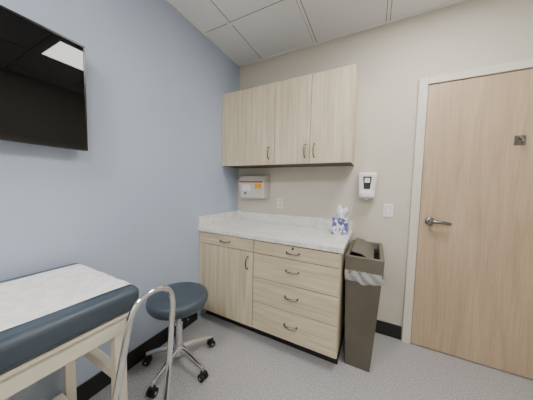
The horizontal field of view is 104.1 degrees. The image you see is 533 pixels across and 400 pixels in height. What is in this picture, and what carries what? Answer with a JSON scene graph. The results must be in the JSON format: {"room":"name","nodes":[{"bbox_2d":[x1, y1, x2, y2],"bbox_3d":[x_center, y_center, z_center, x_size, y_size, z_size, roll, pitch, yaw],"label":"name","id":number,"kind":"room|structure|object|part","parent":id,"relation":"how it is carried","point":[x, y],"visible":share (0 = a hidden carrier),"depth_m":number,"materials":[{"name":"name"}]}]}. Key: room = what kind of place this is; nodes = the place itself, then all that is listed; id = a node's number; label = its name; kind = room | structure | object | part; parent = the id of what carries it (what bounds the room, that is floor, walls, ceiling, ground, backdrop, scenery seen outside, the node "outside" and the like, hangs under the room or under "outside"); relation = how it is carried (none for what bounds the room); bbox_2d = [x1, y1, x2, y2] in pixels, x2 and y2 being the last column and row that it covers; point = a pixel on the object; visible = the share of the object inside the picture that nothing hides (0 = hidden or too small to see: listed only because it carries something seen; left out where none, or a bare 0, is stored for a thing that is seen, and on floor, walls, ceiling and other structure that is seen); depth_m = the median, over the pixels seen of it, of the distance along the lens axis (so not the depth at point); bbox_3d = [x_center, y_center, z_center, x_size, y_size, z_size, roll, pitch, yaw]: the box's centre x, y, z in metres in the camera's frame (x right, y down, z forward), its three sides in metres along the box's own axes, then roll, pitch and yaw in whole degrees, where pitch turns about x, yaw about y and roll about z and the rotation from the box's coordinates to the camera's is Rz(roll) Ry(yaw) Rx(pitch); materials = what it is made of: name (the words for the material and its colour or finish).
{"room":"examination room","nodes":[
{"label":"examination room","id":0,"kind":"room"},
{"bbox_2d":[0,0,239,399],"bbox_3d":[-1.171,-0.143,1.045,0.100,2.709,3.600,3,4,27],"label":"wall","id":1,"kind":"structure","parent":0,"point":[127,207],"depth_m":1.39,"materials":[{"name":"blue paint"}]},
{"bbox_2d":[0,5,87,150],"bbox_3d":[-1.218,-0.520,0.712,0.082,0.544,0.950,3,4,27],"label":"television","id":2,"kind":"object","parent":1,"relation":"attached to","point":[43,101],"visible":1,"depth_m":0.96,"materials":[{"name":"black"}]},
{"bbox_2d":[76,312,197,399],"bbox_3d":[-1.303,1.166,0.809,0.012,0.120,2.740,3,4,27],"label":"baseboard","id":3,"kind":"structure","parent":1,"relation":"attached to","point":[88,389],"depth_m":1.48,"materials":[{"name":"black rubber"}]},
{"bbox_2d":[89,313,532,399],"bbox_3d":[0.173,1.335,0.427,3.200,0.100,3.600,3,4,27],"label":"floor","id":4,"kind":"structure","parent":0,"point":[242,363],"depth_m":1.46,"materials":[{"name":"carpet"}]},
{"bbox_2d":[0,263,138,399],"bbox_3d":[-1.175,0.822,0.328,0.575,0.875,1.635,3,4,27],"label":"exam table","id":5,"kind":"object","parent":4,"relation":"on","point":[50,319],"visible":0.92,"depth_m":0.75,"materials":[{"name":"blue leather"}]},
{"bbox_2d":[52,393,68,399],"bbox_3d":[-1.181,1.056,0.341,0.465,0.025,1.430,3,4,27],"label":"shelf","id":6,"kind":"object","parent":5,"relation":"attached to","point":[63,396],"depth_m":1.06,"materials":[{"name":"beige wood"}]},
{"bbox_3d":[-1.046,0.857,1.099,0.042,0.688,0.043,3,4,27],"label":"leg","id":7,"kind":"part","parent":5,"relation":"part of","materials":[{"name":"beige wood"}]},
{"bbox_3d":[-0.622,0.881,0.881,0.042,0.688,0.043,3,4,27],"label":"leg","id":8,"kind":"part","parent":5,"relation":"part of","materials":[{"name":"beige wood"}]},
{"bbox_2d":[112,285,175,399],"bbox_3d":[-0.386,0.815,0.725,0.376,0.875,0.422,3,4,27],"label":"step stool","id":9,"kind":"object","parent":4,"relation":"on","point":[130,318],"visible":1,"depth_m":0.83,"materials":[{"name":"silver metal"}]},
{"bbox_2d":[142,282,214,398],"bbox_3d":[-0.641,0.932,1.498,0.489,0.530,0.518,1,4,-5],"label":"stool","id":10,"kind":"object","parent":4,"relation":"on","point":[190,297],"visible":0.95,"depth_m":1.44,"materials":[{"name":"blue leather"}]},
{"bbox_3d":[-0.770,1.095,1.515,0.198,0.071,0.042,1,4,-4],"label":"leg","id":11,"kind":"part","parent":10,"relation":"part of","materials":[{"name":"silver metal"}]},
{"bbox_3d":[-0.674,1.106,1.384,0.042,0.072,0.230,2,4,12],"label":"leg","id":12,"kind":"part","parent":10,"relation":"part of","materials":[{"name":"silver metal"}]},
{"bbox_3d":[-0.634,0.712,1.499,0.412,0.090,0.412,3,4,27],"label":"seat","id":13,"kind":"part","parent":10,"relation":"part of","materials":[{"name":"blue leather"}]},
{"bbox_3d":[-0.522,1.105,1.448,0.230,0.072,0.042,4,4,32],"label":"leg","id":14,"kind":"part","parent":10,"relation":"part of","materials":[{"name":"silver metal"}]},
{"bbox_3d":[-0.533,1.094,1.616,0.230,0.072,0.042,-2,5,-40],"label":"leg","id":15,"kind":"part","parent":10,"relation":"part of","materials":[{"name":"silver metal"}]},
{"bbox_2d":[198,211,352,364],"bbox_3d":[0.063,0.679,1.986,1.314,1.005,0.673,3,4,27],"label":"base cabinet","id":16,"kind":"object","parent":4,"relation":"on","point":[278,277],"visible":0.99,"depth_m":1.69,"materials":[{"name":"beige wood"}]},
{"bbox_3d":[-0.365,0.366,1.866,0.584,0.100,0.020,3,4,27],"label":"drawer","id":17,"kind":"part","parent":16,"relation":"part of","materials":[{"name":"laminate"}]},
{"bbox_3d":[-0.373,0.746,1.890,0.584,0.648,0.020,3,4,27],"label":"door","id":18,"kind":"part","parent":16,"relation":"part of","materials":[{"name":"laminate"}]},
{"bbox_2d":[198,219,351,253],"bbox_3d":[0.078,0.293,1.972,1.314,0.039,0.648,3,4,27],"label":"countertop","id":19,"kind":"structure","parent":16,"relation":"on","point":[317,238],"depth_m":1.79,"materials":[{"name":"stone"}]},
{"bbox_2d":[332,203,348,235],"bbox_3d":[0.650,0.163,1.818,0.124,0.266,0.124,3,4,27],"label":"tissue box","id":20,"kind":"object","parent":19,"relation":"on","point":[340,223],"visible":1,"depth_m":1.78,"materials":[{"name":"white cardboard"}]},
{"bbox_3d":[0.189,0.983,1.612,0.682,0.231,0.020,3,4,27],"label":"drawer","id":21,"kind":"part","parent":16,"relation":"part of","materials":[{"name":"laminate"}]},
{"bbox_3d":[0.194,0.759,1.598,0.682,0.204,0.020,3,4,27],"label":"drawer","id":22,"kind":"part","parent":16,"relation":"part of","materials":[{"name":"laminate"}]},
{"bbox_3d":[0.199,0.553,1.585,0.682,0.197,0.020,3,4,27],"label":"drawer","id":23,"kind":"part","parent":16,"relation":"part of","materials":[{"name":"laminate"}]},
{"bbox_3d":[0.202,0.400,1.575,0.682,0.098,0.020,3,4,27],"label":"drawer","id":24,"kind":"part","parent":16,"relation":"part of","materials":[{"name":"laminate"}]},
{"bbox_3d":[0.638,0.727,1.724,0.018,0.769,0.614,3,4,27],"label":"panel","id":25,"kind":"part","parent":16,"relation":"part of","materials":[{"name":"laminate"}]},
{"bbox_2d":[344,238,384,372],"bbox_3d":[0.779,0.786,1.670,0.256,0.865,0.534,3,4,27],"label":"trash can","id":26,"kind":"object","parent":4,"relation":"on","point":[364,278],"visible":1,"depth_m":1.47,"materials":[{"name":"beige plastic"}]},
{"bbox_3d":[0.785,0.447,1.653,0.245,0.127,0.522,3,4,27],"label":"lid frame","id":27,"kind":"part","parent":26,"relation":"part of","materials":[{"name":"beige plastic"}]},
{"bbox_2d":[171,0,456,64],"bbox_3d":[0.238,-1.468,0.248,3.200,0.100,3.600,3,4,27],"label":"ceiling","id":28,"kind":"structure","parent":0,"point":[282,28],"depth_m":1.74,"materials":[{"name":"tile"}]},
{"bbox_2d":[166,0,467,66],"bbox_3d":[0.237,-1.415,0.251,3.000,0.009,3.400,3,4,27],"label":"grid","id":29,"kind":"object","parent":28,"relation":"attached to","point":[389,2],"depth_m":1.76,"materials":[{"name":"white metal"}]},
{"bbox_2d":[238,0,532,335],"bbox_3d":[1.008,-0.147,1.890,3.000,2.709,0.100,3,4,27],"label":"wall","id":30,"kind":"structure","parent":0,"point":[390,59],"depth_m":1.80,"materials":[{"name":"beige paint"}]},
{"bbox_2d":[239,175,269,198],"bbox_3d":[-0.144,-0.155,2.340,0.342,0.265,0.158,3,4,27],"label":"sharps container","id":31,"kind":"object","parent":30,"relation":"attached to","point":[251,186],"visible":1,"depth_m":2.28,"materials":[{"name":"grey plastic"}]},
{"bbox_2d":[239,175,269,181],"bbox_3d":[-0.140,-0.243,2.329,0.334,0.069,0.140,3,4,27],"label":"lid","id":32,"kind":"object","parent":31,"relation":"attached to","point":[244,178],"depth_m":2.28,"materials":[{"name":"grey plastic"}]},
{"bbox_2d":[277,198,282,208],"bbox_3d":[0.147,0.038,2.283,0.072,0.110,0.010,3,4,27],"label":"electrical outlet","id":33,"kind":"object","parent":30,"relation":"attached to","point":[279,200],"visible":1,"depth_m":2.28,"materials":[{"name":"white plastic"}]},
{"bbox_2d":[222,64,358,168],"bbox_3d":[0.165,-0.715,2.044,1.302,0.752,0.346,3,4,27],"label":"upper cabinet","id":34,"kind":"object","parent":30,"relation":"attached to","point":[310,120],"visible":1,"depth_m":1.86,"materials":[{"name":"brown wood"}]},
{"bbox_3d":[-0.189,-0.726,2.085,0.606,0.752,0.018,3,4,27],"label":"door","id":35,"kind":"part","parent":34,"relation":"part of","materials":[{"name":"laminate"}]},
{"bbox_3d":[0.169,-0.348,2.095,1.298,0.011,0.284,3,4,27],"label":"panel","id":36,"kind":"part","parent":34,"relation":"part of","materials":[{"name":"brown wood"}]},
{"bbox_3d":[0.232,-0.702,1.869,0.335,0.752,0.018,3,4,27],"label":"door","id":37,"kind":"part","parent":34,"relation":"part of","materials":[{"name":"laminate"}]},
{"bbox_3d":[0.535,-0.685,1.713,0.339,0.752,0.018,3,4,27],"label":"door","id":38,"kind":"part","parent":34,"relation":"part of","materials":[{"name":"laminate"}]},
{"bbox_3d":[0.755,-0.684,1.773,0.004,0.752,0.289,3,4,27],"label":"panel","id":39,"kind":"part","parent":34,"relation":"part of","materials":[{"name":"laminate"}]},
{"bbox_2d":[238,211,352,230],"bbox_3d":[0.224,0.211,2.247,1.314,0.096,0.018,3,4,27],"label":"backsplash","id":40,"kind":"structure","parent":30,"relation":"attached to","point":[266,217],"depth_m":2.22,"materials":[{"name":"stone"}]},
{"bbox_2d":[358,173,376,199],"bbox_3d":[0.888,-0.119,1.834,0.150,0.240,0.112,3,4,27],"label":"soap dispenser","id":41,"kind":"object","parent":30,"relation":"attached to","point":[366,182],"visible":1,"depth_m":1.79,"materials":[{"name":"white plastic"}]},
{"bbox_2d":[375,320,401,339],"bbox_3d":[0.979,1.149,1.910,0.438,0.120,0.012,3,4,27],"label":"baseboard","id":42,"kind":"structure","parent":30,"relation":"attached to","point":[385,328],"depth_m":1.85,"materials":[{"name":"black rubber"}]},
{"bbox_2d":[383,203,393,216],"bbox_3d":[1.062,0.089,1.812,0.074,0.116,0.010,3,4,27],"label":"light switch","id":43,"kind":"object","parent":30,"relation":"attached to","point":[388,208],"visible":1,"depth_m":1.81,"materials":[{"name":"white plastic"}]},
{"bbox_2d":[401,77,428,343],"bbox_3d":[1.222,0.129,1.718,0.061,2.190,0.035,3,4,27],"label":"door frame","id":44,"kind":"structure","parent":30,"relation":"attached to","point":[423,82],"depth_m":1.70,"materials":[{"name":"beige paint"}]},
{"bbox_2d":[410,68,532,379],"bbox_3d":[1.659,0.179,1.501,0.910,2.122,0.020,3,4,27],"label":"door","id":45,"kind":"structure","parent":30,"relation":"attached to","point":[473,298],"depth_m":1.54,"materials":[{"name":"brown wood"}]},
{"bbox_2d":[425,217,433,224],"bbox_3d":[1.300,0.170,1.649,0.066,0.066,0.046,3,4,27],"label":"rosette","id":46,"kind":"object","parent":45,"relation":"attached to","point":[427,219],"visible":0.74,"depth_m":1.66,"materials":[{"name":"silver metal"}]},
{"bbox_2d":[433,220,451,225],"bbox_3d":[1.340,0.177,1.600,0.132,0.033,0.033,3,4,27],"label":"lever","id":47,"kind":"object","parent":46,"relation":"attached to","point":[435,221],"visible":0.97,"depth_m":1.58,"materials":[{"name":"silver metal"}]},
{"bbox_2d":[514,135,526,144],"bbox_3d":[1.721,-0.408,1.401,0.057,0.065,0.046,3,4,27],"label":"coat hook","id":48,"kind":"object","parent":45,"relation":"attached to","point":[519,139],"visible":1,"depth_m":1.42,"materials":[{"name":"grey metal"}]},
{"bbox_2d":[428,59,532,85],"bbox_3d":[1.682,-0.911,1.427,0.918,0.056,0.035,3,4,27],"label":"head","id":49,"kind":"object","parent":30,"relation":"attached to","point":[523,64],"visible":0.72,"depth_m":1.48}
]}

